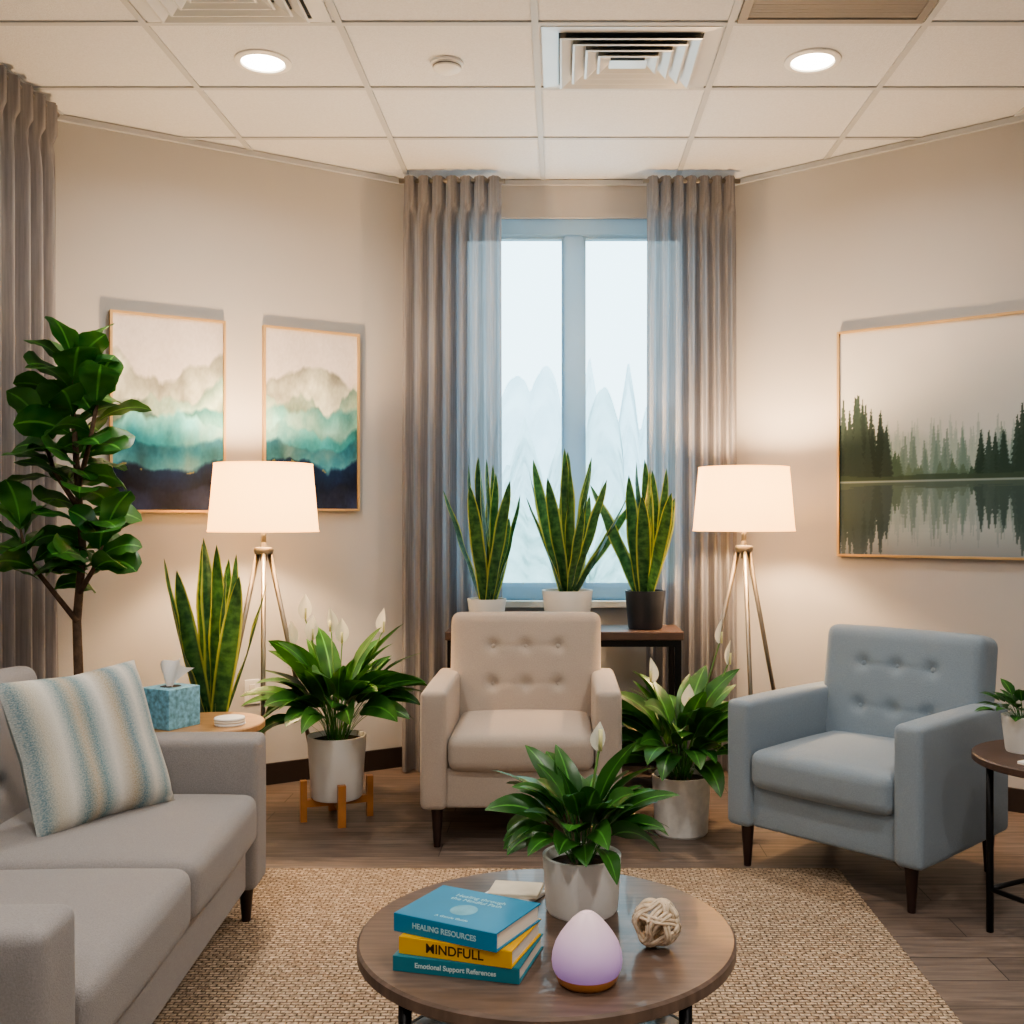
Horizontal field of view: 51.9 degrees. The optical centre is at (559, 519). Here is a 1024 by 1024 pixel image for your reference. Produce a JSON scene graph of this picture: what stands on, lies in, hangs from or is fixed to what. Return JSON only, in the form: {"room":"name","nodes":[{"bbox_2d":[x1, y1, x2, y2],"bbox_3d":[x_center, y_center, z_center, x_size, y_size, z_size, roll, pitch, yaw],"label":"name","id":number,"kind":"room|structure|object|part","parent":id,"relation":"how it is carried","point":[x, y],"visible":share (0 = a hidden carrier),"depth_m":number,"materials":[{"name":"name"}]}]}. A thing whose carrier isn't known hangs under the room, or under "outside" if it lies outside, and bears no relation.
{"room":"therapy office","nodes":[
{"label":"therapy office","id":0,"kind":"room"},
{"bbox_2d":[54,121,403,762],"bbox_3d":[-1.575,-0.240,4.924,2.008,3.180,0.140,0,0,-32],"label":"wall","id":1,"kind":"structure","parent":0,"point":[145,225],"depth_m":4.91,"materials":[{"name":"paint"}]},
{"bbox_2d":[109,309,225,512],"bbox_3d":[-1.753,-0.475,4.708,0.497,0.882,0.029,0,0,-32],"label":"painting","id":2,"kind":"object","parent":1,"relation":"attached to","point":[175,366],"visible":0.88,"depth_m":4.71,"materials":[{"name":"paper"}]},
{"bbox_2d":[58,115,403,184],"bbox_3d":[-1.531,-1.714,4.856,1.808,0.024,0.022,0,0,-32],"label":"trim","id":3,"kind":"structure","parent":1,"relation":"attached to","point":[62,118],"depth_m":4.83,"materials":[{"name":"white wood"}]},
{"bbox_2d":[244,679,259,704],"bbox_3d":[-1.442,0.805,4.919,0.072,0.116,0.010,0,0,-32],"label":"wall outlet","id":4,"kind":"object","parent":1,"relation":"attached to","point":[248,684],"visible":0.56,"depth_m":4.91,"materials":[{"name":"white plastic"}]},
{"bbox_2d":[262,325,359,510],"bbox_3d":[-1.195,-0.480,5.063,0.477,0.872,0.030,0,0,-32],"label":"painting","id":5,"kind":"object","parent":1,"relation":"attached to","point":[311,378],"visible":0.86,"depth_m":5.07,"materials":[{"name":"paper"}]},
{"bbox_2d":[266,747,401,784],"bbox_3d":[-1.533,1.200,4.859,1.808,0.100,0.014,0,0,-32],"label":"baseboard","id":6,"kind":"structure","parent":1,"relation":"attached to","point":[380,759],"depth_m":5.05,"materials":[{"name":"brown wood"}]},
{"bbox_2d":[307,729,365,802],"bbox_3d":[-0.935,1.030,4.400,0.244,0.260,0.244,0,0,0],"label":"pot","id":7,"kind":"object","parent":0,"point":[336,759],"depth_m":4.31,"materials":[{"name":"white ceramic"}]},
{"bbox_2d":[0,0,1023,179],"bbox_3d":[0.150,-1.780,1.975,4.900,0.100,6.750,0,0,0],"label":"ceiling","id":8,"kind":"structure","parent":0,"point":[39,55],"depth_m":4.23,"materials":[{"name":"tile"}]},
{"bbox_2d":[0,64,59,679],"bbox_3d":[-2.110,-0.229,3.835,0.096,2.933,1.012,0,0,4],"label":"curtain","id":9,"kind":"object","parent":8,"relation":"hanging from","point":[28,122],"visible":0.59,"depth_m":4.07,"materials":[{"name":"grey fabric"}]},
{"bbox_3d":[-2.110,-1.675,3.835,0.024,0.024,1.012,0,0,4],"label":"rod","id":10,"kind":"part","parent":9,"relation":"part of","materials":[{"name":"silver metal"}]},
{"bbox_2d":[130,0,331,22],"bbox_3d":[-1.107,-1.714,3.375,0.636,0.031,0.516,0,0,0],"label":"ceiling air vent","id":11,"kind":"object","parent":8,"relation":"in","point":[164,11],"depth_m":3.53,"materials":[{"name":"white metal"}]},
{"bbox_2d":[234,49,291,74],"bbox_3d":[-1.120,-1.725,3.960,0.210,0.010,0.210,0,0,0],"label":"recessed light","id":12,"kind":"object","parent":8,"relation":"in","point":[259,61],"visible":1,"depth_m":3.95,"materials":[{"name":"white plastic"}]},
{"bbox_2d":[431,55,462,75],"bbox_3d":[-0.427,-1.711,3.970,0.124,0.038,0.124,0,0,0],"label":"smoke detector","id":13,"kind":"object","parent":8,"relation":"attached to","point":[446,65],"visible":1,"depth_m":3.94,"materials":[{"name":"white plastic"}]},
{"bbox_2d":[399,175,504,771],"bbox_3d":[-0.532,-0.229,5.192,0.525,2.933,0.082,0,0,1],"label":"curtain","id":14,"kind":"object","parent":8,"relation":"hanging from","point":[452,410],"visible":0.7,"depth_m":5.19,"materials":[{"name":"grey fabric"}]},
{"bbox_3d":[-0.532,-1.675,5.190,0.525,0.024,0.024,0,0,0],"label":"rod","id":15,"kind":"part","parent":14,"relation":"part of","materials":[{"name":"silver metal"}]},
{"bbox_2d":[0,0,1023,179],"bbox_3d":[0.150,-1.727,1.975,4.860,0.007,6.710,0,0,0],"label":"grid","id":16,"kind":"object","parent":8,"relation":"attached to","point":[338,22],"depth_m":4.19,"materials":[{"name":"white metal"}]},
{"bbox_2d":[541,26,722,88],"bbox_3d":[0.253,-1.714,3.925,0.636,0.031,0.516,0,0,0],"label":"ceiling air vent","id":17,"kind":"object","parent":8,"relation":"in","point":[574,57],"depth_m":3.88,"materials":[{"name":"white metal"}]},
{"bbox_2d":[643,175,739,771],"bbox_3d":[0.650,-0.229,5.191,0.481,2.933,0.084,0,0,0],"label":"curtain","id":18,"kind":"object","parent":8,"relation":"hanging from","point":[692,376],"visible":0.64,"depth_m":5.18,"materials":[{"name":"grey fabric"}]},
{"bbox_3d":[0.650,-1.675,5.190,0.480,0.024,0.024,0,0,0],"label":"rod","id":19,"kind":"part","parent":18,"relation":"part of","materials":[{"name":"silver metal"}]},
{"bbox_2d":[784,48,840,73],"bbox_3d":[0.950,-1.725,3.950,0.210,0.010,0.210,0,0,0],"label":"recessed light","id":20,"kind":"object","parent":8,"relation":"in","point":[810,60],"visible":1,"depth_m":3.94,"materials":[{"name":"white plastic"}]},
{"bbox_2d":[737,0,938,23],"bbox_3d":[0.933,-1.724,3.378,0.640,0.012,0.525,0,0,0],"label":"ceiling vent","id":21,"kind":"object","parent":8,"relation":"in","point":[752,11],"visible":1,"depth_m":3.55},
{"bbox_2d":[501,186,646,744],"bbox_3d":[0.050,-0.240,5.420,1.900,3.180,0.140,0,0,0],"label":"wall","id":22,"kind":"structure","parent":0,"point":[518,202],"depth_m":5.35,"materials":[{"name":"paint"}]},
{"bbox_2d":[505,600,625,607],"bbox_3d":[0.070,0.425,5.355,1.320,0.035,0.130,0,0,0],"label":"sill","id":23,"kind":"structure","parent":22,"relation":"attached to","point":[509,603],"depth_m":5.29,"materials":[{"name":"white plastic"}]},
{"bbox_2d":[501,219,646,599],"bbox_3d":[0.070,-0.566,5.405,1.260,1.948,0.070,0,0,0],"label":"frame","id":24,"kind":"object","parent":22,"relation":"attached to","point":[573,231],"visible":0.2,"depth_m":5.37,"materials":[{"name":"plastic"}]},
{"bbox_2d":[501,236,646,587],"bbox_3d":[0.070,-0.553,5.405,1.120,1.803,0.040,0,0,0],"label":"window","id":25,"kind":"structure","parent":22,"relation":"in","point":[503,238],"depth_m":5.38,"materials":[{"name":"plastic"}]},
{"bbox_2d":[502,180,646,185],"bbox_3d":[0.058,-1.714,5.339,1.664,0.024,0.022,0,0,0],"label":"trim","id":26,"kind":"structure","parent":22,"relation":"attached to","point":[507,182],"depth_m":5.33,"materials":[{"name":"white wood"}]},
{"bbox_2d":[542,841,620,920],"bbox_3d":[0.046,0.761,2.210,0.166,0.118,0.166,0,0,0],"label":"pot","id":27,"kind":"object","parent":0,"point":[571,887],"depth_m":2.14,"materials":[{"name":"white ceramic"}]},
{"bbox_2d":[266,766,1023,1023],"bbox_3d":[0.150,1.300,1.975,4.900,0.100,6.750,0,0,0],"label":"floor","id":28,"kind":"structure","parent":0,"point":[978,973],"depth_m":3.88,"materials":[{"name":"wood"}]},
{"bbox_2d":[0,316,151,674],"bbox_3d":[-1.704,0.275,3.627,0.543,1.950,0.413,0,0,0],"label":"fiddle leaf fig","id":29,"kind":"object","parent":28,"relation":"on","point":[85,376],"visible":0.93,"depth_m":3.59,"materials":[{"name":"plant"}]},
{"bbox_2d":[0,666,265,1023],"bbox_3d":[-1.277,0.842,2.476,0.829,0.816,1.638,0,0,-3],"label":"sofa","id":30,"kind":"object","parent":28,"relation":"on","point":[102,920],"visible":0.68,"depth_m":2.50,"materials":[{"name":"grey fabric"}]},
{"bbox_3d":[-1.207,0.892,1.739,0.746,0.467,0.158,0,0,-3],"label":"arm","id":31,"kind":"part","parent":30,"relation":"part of","materials":[{"name":"grey fabric"}]},
{"bbox_2d":[0,660,174,836],"bbox_3d":[-1.285,0.614,2.870,0.222,0.406,0.435,0,0,29],"label":"throw pillow","id":32,"kind":"object","parent":30,"relation":"on","point":[87,747],"visible":0.99,"depth_m":2.79,"materials":[{"name":"fabric"}]},
{"bbox_2d":[0,868,190,1023],"bbox_3d":[-1.191,0.895,2.148,0.694,0.194,0.657,0,0,-3],"label":"seat cushion","id":33,"kind":"object","parent":30,"relation":"on","point":[129,921],"depth_m":2.20,"materials":[{"name":"grey fabric"}]},
{"bbox_2d":[0,794,256,920],"bbox_3d":[-1.228,0.895,2.812,0.694,0.194,0.657,0,0,-3],"label":"seat cushion","id":34,"kind":"object","parent":30,"relation":"on","point":[206,837],"depth_m":2.68,"materials":[{"name":"grey fabric"}]},
{"bbox_3d":[-1.283,1.042,2.476,0.750,0.155,1.350,0,0,-3],"label":"rail","id":35,"kind":"part","parent":30,"relation":"part of","materials":[{"name":"grey fabric"}]},
{"bbox_3d":[-1.289,0.892,3.217,0.746,0.467,0.158,0,0,-3],"label":"arm","id":36,"kind":"part","parent":30,"relation":"part of","materials":[{"name":"grey fabric"}]},
{"bbox_3d":[-0.971,1.175,3.249,0.048,0.130,0.048,0,0,-3],"label":"leg","id":37,"kind":"part","parent":30,"relation":"part of","materials":[{"name":"brown wood"}]},
{"bbox_2d":[154,712,264,731],"bbox_3d":[-1.240,0.978,3.660,0.410,0.545,0.410,0,0,0],"label":"round side table","id":38,"kind":"object","parent":28,"relation":"on","point":[254,723],"visible":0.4,"depth_m":3.61,"materials":[{"name":"brown wood"}]},
{"bbox_2d":[143,657,199,730],"bbox_3d":[-1.327,0.588,3.596,0.153,0.235,0.136,0,0,28],"label":"tissue box","id":39,"kind":"object","parent":38,"relation":"on","point":[172,705],"visible":0.96,"depth_m":3.56,"materials":[{"name":"cardboard"}]},
{"bbox_2d":[214,714,245,726],"bbox_3d":[-1.138,0.692,3.620,0.105,0.026,0.104,0,0,0],"label":"coasters","id":40,"kind":"object","parent":38,"relation":"on","point":[230,720],"visible":1,"depth_m":3.59,"materials":[{"name":"white ceramic"}]},
{"bbox_2d":[164,538,266,711],"bbox_3d":[-1.372,0.660,4.096,0.407,1.180,0.452,0,0,0],"label":"potted snake plant","id":41,"kind":"object","parent":28,"relation":"on","point":[212,652],"visible":0.59,"depth_m":4.07,"materials":[{"name":"green plant"}]},
{"bbox_2d":[206,461,318,738],"bbox_3d":[-1.295,0.505,4.474,0.516,1.493,0.516,0,0,0],"label":"floor lamp","id":42,"kind":"object","parent":28,"relation":"on","point":[263,497],"visible":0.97,"depth_m":4.33,"materials":[{"name":"fabric"}]},
{"bbox_3d":[-1.419,0.692,4.541,0.278,1.119,0.022,0,0,16],"label":"leg","id":43,"kind":"part","parent":42,"relation":"part of","materials":[{"name":"silver metal"}]},
{"bbox_3d":[-1.270,-0.095,4.500,0.462,0.290,0.462,0,0,0],"label":"lamp shade","id":44,"kind":"part","parent":42,"relation":"part of","materials":[{"name":"fabric"}]},
{"bbox_3d":[-1.231,0.692,4.351,0.021,1.119,0.277,0,0,-14],"label":"leg","id":45,"kind":"part","parent":42,"relation":"part of","materials":[{"name":"silver metal"}]},
{"bbox_3d":[-1.160,0.692,4.608,0.278,1.119,0.022,0,0,-44],"label":"leg","id":46,"kind":"part","parent":42,"relation":"part of","materials":[{"name":"silver metal"}]},
{"bbox_2d":[240,594,426,828],"bbox_3d":[-0.924,0.778,4.403,0.756,0.944,0.763,0,0,0],"label":"peace lily","id":47,"kind":"object","parent":28,"relation":"on","point":[336,757],"visible":1,"depth_m":4.31,"materials":[{"name":"green plant"}]},
{"bbox_2d":[420,612,621,847],"bbox_3d":[-0.148,0.825,4.324,0.773,0.850,0.741,0,0,0],"label":"armchair","id":48,"kind":"object","parent":28,"relation":"on","point":[513,681],"visible":0.94,"depth_m":4.28,"materials":[{"name":"beige fabric"}]},
{"bbox_3d":[-0.470,1.170,4.020,0.048,0.160,0.048,0,0,0],"label":"leg","id":49,"kind":"part","parent":48,"relation":"part of","materials":[{"name":"brown wood"}]},
{"bbox_3d":[-0.480,0.875,4.295,0.108,0.462,0.656,0,0,0],"label":"arm","id":50,"kind":"part","parent":48,"relation":"part of","materials":[{"name":"beige fabric"}]},
{"bbox_3d":[-0.148,1.022,4.330,0.585,0.155,0.660,0,0,0],"label":"rail","id":51,"kind":"part","parent":48,"relation":"part of","materials":[{"name":"beige fabric"}]},
{"bbox_2d":[448,709,593,771],"bbox_3d":[-0.148,0.885,4.256,0.557,0.174,0.604,0,0,0],"label":"seat cushion","id":52,"kind":"object","parent":48,"relation":"on","point":[479,740],"depth_m":3.98,"materials":[{"name":"beige fabric"}]},
{"bbox_3d":[0.184,0.875,4.295,0.108,0.462,0.656,0,0,0],"label":"arm","id":53,"kind":"part","parent":48,"relation":"part of","materials":[{"name":"beige fabric"}]},
{"bbox_2d":[152,868,961,1023],"bbox_3d":[-0.043,1.245,2.322,2.073,0.010,2.845,0,0,0],"label":"jute rug","id":54,"kind":"object","parent":28,"relation":"on","point":[811,950],"visible":0.45,"depth_m":3.01,"materials":[{"name":"beige wicker"}]},
{"bbox_2d":[357,869,736,1023],"bbox_3d":[-0.026,1.030,2.100,0.748,0.420,0.748,0,0,0],"label":"coffee table","id":55,"kind":"object","parent":54,"relation":"on","point":[652,984],"visible":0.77,"depth_m":1.89,"materials":[{"name":"brown wood"}]},
{"bbox_2d":[393,933,542,984],"bbox_3d":[-0.168,0.806,1.961,0.240,0.028,0.167,0,0,14],"label":"book","id":56,"kind":"object","parent":55,"relation":"on","point":[401,962],"visible":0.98,"depth_m":1.89,"materials":[{"name":"teal paper"}]},
{"bbox_2d":[399,918,540,968],"bbox_3d":[-0.165,0.776,1.961,0.220,0.031,0.162,0,0,18],"label":"book","id":57,"kind":"object","parent":56,"relation":"on","point":[508,956],"visible":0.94,"depth_m":1.89,"materials":[{"name":"yellow paper"}]},
{"bbox_2d":[394,885,540,952],"bbox_3d":[-0.172,0.743,1.967,0.220,0.034,0.167,0,0,27],"label":"book","id":58,"kind":"object","parent":57,"relation":"on","point":[459,916],"visible":1,"depth_m":1.93,"materials":[{"name":"blue paper"}]},
{"bbox_2d":[485,880,544,901],"bbox_3d":[-0.097,0.811,2.291,0.125,0.018,0.103,0,0,20],"label":"stack","id":59,"kind":"object","parent":55,"relation":"on","point":[528,891],"visible":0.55,"depth_m":2.28,"materials":[{"name":"white paper"}]},
{"bbox_2d":[412,1015,678,1023],"bbox_3d":[-0.026,1.099,2.100,0.690,0.012,0.690,0,0,0],"label":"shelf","id":60,"kind":"object","parent":55,"relation":"attached to","point":[670,1019],"depth_m":2.29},
{"bbox_2d":[485,722,679,920],"bbox_3d":[0.046,0.619,2.213,0.394,0.401,0.369,0,0,21],"label":"peace lily","id":61,"kind":"object","parent":55,"relation":"on","point":[579,875],"visible":1,"depth_m":2.16,"materials":[{"name":"green plant"}]},
{"bbox_3d":[0.064,0.600,2.200,0.045,0.241,0.006,0,0,30],"label":"flower stem","id":62,"kind":"part","parent":61,"relation":"part of","materials":[{"name":"green plant"}]},
{"bbox_2d":[552,910,621,992],"bbox_3d":[0.048,0.758,1.865,0.126,0.124,0.126,0,0,0],"label":"diffuser","id":63,"kind":"object","parent":55,"relation":"on","point":[586,953],"visible":1,"depth_m":1.82,"materials":[{"name":"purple plastic"}]},
{"bbox_2d":[631,898,680,946],"bbox_3d":[0.185,0.772,2.014,0.096,0.094,0.090,0,0,0],"label":"ball","id":64,"kind":"object","parent":55,"relation":"on","point":[652,930],"visible":1,"depth_m":1.99,"materials":[{"name":"beige wicker"}]},
{"bbox_2d":[445,625,683,766],"bbox_3d":[0.020,0.880,4.950,1.090,0.740,0.320,0,0,0],"label":"console table","id":65,"kind":"object","parent":28,"relation":"on","point":[670,636],"visible":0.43,"depth_m":4.80,"materials":[{"name":"brown wood"}]},
{"bbox_2d":[443,458,519,611],"bbox_3d":[-0.309,0.104,4.891,0.319,0.812,0.446,0,0,-30],"label":"potted snake plant","id":66,"kind":"object","parent":65,"relation":"on","point":[491,532],"visible":0.82,"depth_m":4.89,"materials":[{"name":"green plant"}]},
{"bbox_3d":[-0.345,0.440,4.950,0.184,0.140,0.184,0,0,0],"label":"pot","id":67,"kind":"part","parent":66,"relation":"part of","materials":[{"name":"white ceramic"}]},
{"bbox_2d":[526,448,625,611],"bbox_3d":[0.060,0.086,4.921,0.495,0.848,0.485,0,0,13],"label":"potted snake plant","id":68,"kind":"object","parent":65,"relation":"on","point":[566,546],"visible":0.91,"depth_m":4.90,"materials":[{"name":"green plant"}]},
{"bbox_3d":[0.035,0.420,4.950,0.240,0.180,0.240,0,0,0],"label":"pot","id":69,"kind":"part","parent":68,"relation":"part of","materials":[{"name":"white ceramic"}]},
{"bbox_2d":[590,460,674,629],"bbox_3d":[0.353,0.112,4.905,0.420,0.796,0.455,0,0,0],"label":"potted snake plant","id":70,"kind":"object","parent":65,"relation":"on","point":[649,521],"visible":0.99,"depth_m":4.88,"materials":[{"name":"green plant"}]},
{"bbox_3d":[0.400,0.420,4.930,0.190,0.180,0.190,0,0,0],"label":"pot","id":71,"kind":"part","parent":70,"relation":"part of","materials":[{"name":"black ceramic"}]},
{"bbox_2d":[620,619,738,839],"bbox_3d":[0.485,0.821,4.208,0.709,0.859,0.735,0,0,0],"label":"peace lily","id":72,"kind":"object","parent":28,"relation":"on","point":[698,713],"visible":0.93,"depth_m":4.11,"materials":[{"name":"plant"}]},
{"bbox_2d":[691,465,795,767],"bbox_3d":[0.840,0.505,4.770,0.510,1.493,0.526,0,0,0],"label":"floor lamp","id":73,"kind":"object","parent":28,"relation":"on","point":[743,499],"visible":0.98,"depth_m":4.63,"materials":[{"name":"fabric"}]},
{"bbox_3d":[0.707,0.692,4.878,0.278,1.119,0.022,0,0,31],"label":"leg","id":74,"kind":"part","parent":73,"relation":"part of","materials":[{"name":"silver metal"}]},
{"bbox_3d":[0.840,-0.095,4.800,0.462,0.290,0.462,0,0,0],"label":"lamp shade","id":75,"kind":"part","parent":73,"relation":"part of","materials":[{"name":"fabric"}]},
{"bbox_3d":[0.840,0.692,4.646,0.022,1.119,0.278,0,0,0],"label":"leg","id":76,"kind":"part","parent":73,"relation":"part of","materials":[{"name":"silver metal"}]},
{"bbox_3d":[0.974,0.692,4.878,0.277,1.119,0.021,0,0,-30],"label":"leg","id":77,"kind":"part","parent":73,"relation":"part of","materials":[{"name":"silver metal"}]},
{"bbox_2d":[728,624,1007,913],"bbox_3d":[1.119,0.830,3.786,0.740,0.840,0.763,0,0,-44],"label":"armchair","id":78,"kind":"object","parent":28,"relation":"on","point":[873,757],"visible":0.93,"depth_m":3.68,"materials":[{"name":"blue fabric"}]},
{"bbox_3d":[0.679,1.170,3.803,0.048,0.160,0.048,0,0,-44],"label":"leg","id":79,"kind":"part","parent":78,"relation":"part of","materials":[{"name":"brown wood"}]},
{"bbox_3d":[0.870,0.875,4.002,0.656,0.462,0.108,0,0,-44],"label":"arm","id":80,"kind":"part","parent":78,"relation":"part of","materials":[{"name":"blue fabric"}]},
{"bbox_2d":[752,731,894,815],"bbox_3d":[1.070,0.885,3.739,0.604,0.174,0.547,0,0,-44],"label":"seat cushion","id":81,"kind":"object","parent":78,"relation":"on","point":[836,773],"depth_m":3.59,"materials":[{"name":"blue fabric"}]},
{"bbox_3d":[1.123,1.022,3.790,0.660,0.155,0.575,0,0,-44],"label":"rail","id":82,"kind":"part","parent":78,"relation":"part of","materials":[{"name":"blue fabric"}]},
{"bbox_3d":[1.121,1.170,3.347,0.048,0.160,0.048,0,0,-44],"label":"leg","id":83,"kind":"part","parent":78,"relation":"part of","materials":[{"name":"brown wood"}]},
{"bbox_3d":[1.325,0.875,3.530,0.656,0.462,0.108,0,0,-44],"label":"arm","id":84,"kind":"part","parent":78,"relation":"part of","materials":[{"name":"blue fabric"}]},
{"bbox_3d":[1.523,1.170,3.736,0.048,0.160,0.048,0,0,-44],"label":"leg","id":85,"kind":"part","parent":78,"relation":"part of","materials":[{"name":"brown wood"}]},
{"bbox_2d":[971,739,1023,932],"bbox_3d":[1.505,0.978,3.130,0.520,0.545,0.520,0,0,0],"label":"round side table","id":86,"kind":"object","parent":28,"relation":"on","point":[992,755],"visible":0.88,"depth_m":3.18,"materials":[{"name":"brown wood"}]},
{"bbox_2d":[975,678,1023,754],"bbox_3d":[1.408,0.601,3.196,0.288,0.208,0.272,0,0,-27],"label":"potted herb","id":87,"kind":"object","parent":86,"relation":"on","point":[1012,722],"visible":1,"depth_m":3.18,"materials":[{"name":"white ceramic"}]},
{"bbox_2d":[652,767,709,839],"bbox_3d":[0.485,1.133,4.200,0.236,0.235,0.236,0,0,0],"label":"pot","id":88,"kind":"object","parent":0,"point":[686,815],"depth_m":4.10,"materials":[{"name":"white ceramic"}]},
{"bbox_2d":[735,122,1023,788],"bbox_3d":[1.788,-0.240,4.726,2.383,3.180,0.140,0,0,38],"label":"wall","id":89,"kind":"structure","parent":0,"point":[931,231],"depth_m":5.00,"materials":[{"name":"paint"}]},
{"bbox_2d":[735,114,1023,185],"bbox_3d":[1.738,-1.714,4.663,2.183,0.024,0.022,0,0,38],"label":"trim","id":90,"kind":"structure","parent":89,"relation":"attached to","point":[1010,120],"depth_m":4.84,"materials":[{"name":"white paint"}]},
{"bbox_2d":[837,310,1023,559],"bbox_3d":[1.865,-0.360,4.555,1.392,1.062,0.031,0,0,39],"label":"painting","id":91,"kind":"object","parent":89,"relation":"attached to","point":[930,414],"visible":1,"depth_m":4.70,"materials":[{"name":"paper"}]},
{"bbox_2d":[1008,787,1023,813],"bbox_3d":[1.741,1.200,4.666,2.183,0.100,0.014,0,0,38],"label":"baseboard","id":92,"kind":"structure","parent":89,"relation":"attached to","point":[1015,795],"depth_m":4.49,"materials":[{"name":"brown wood"}]},
{"bbox_2d":[1001,712,1023,754],"bbox_3d":[1.410,0.650,3.200,0.124,0.110,0.124,0,0,0],"label":"pot","id":93,"kind":"object","parent":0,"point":[1013,732],"depth_m":3.17,"materials":[{"name":"white ceramic"}]},
{"label":"outside","id":94,"kind":"structure","parent":0,"visible":0},
{"label":"ground","id":95,"kind":"structure","parent":94,"visible":0},
{"bbox_2d":[502,387,625,553],"bbox_3d":[0.000,-0.410,18.266,14.006,3.920,1.022,0,0,0],"label":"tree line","id":96,"kind":"object","parent":95,"relation":"on","point":[603,433],"visible":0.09,"depth_m":18.46,"materials":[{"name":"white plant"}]},
{"bbox_2d":[503,493,628,582],"bbox_3d":[0.000,0.502,14.298,12.002,2.096,0.911,0,0,0],"label":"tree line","id":97,"kind":"object","parent":95,"relation":"on","point":[528,560],"visible":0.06,"depth_m":14.42,"materials":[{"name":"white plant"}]},
{"bbox_2d":[502,359,646,498],"bbox_3d":[0.000,-1.541,25.304,20.001,6.181,0.976,0,0,0],"label":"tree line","id":98,"kind":"object","parent":95,"relation":"on","point":[541,408],"visible":0.06,"depth_m":25.46,"materials":[{"name":"white"}]}
]}

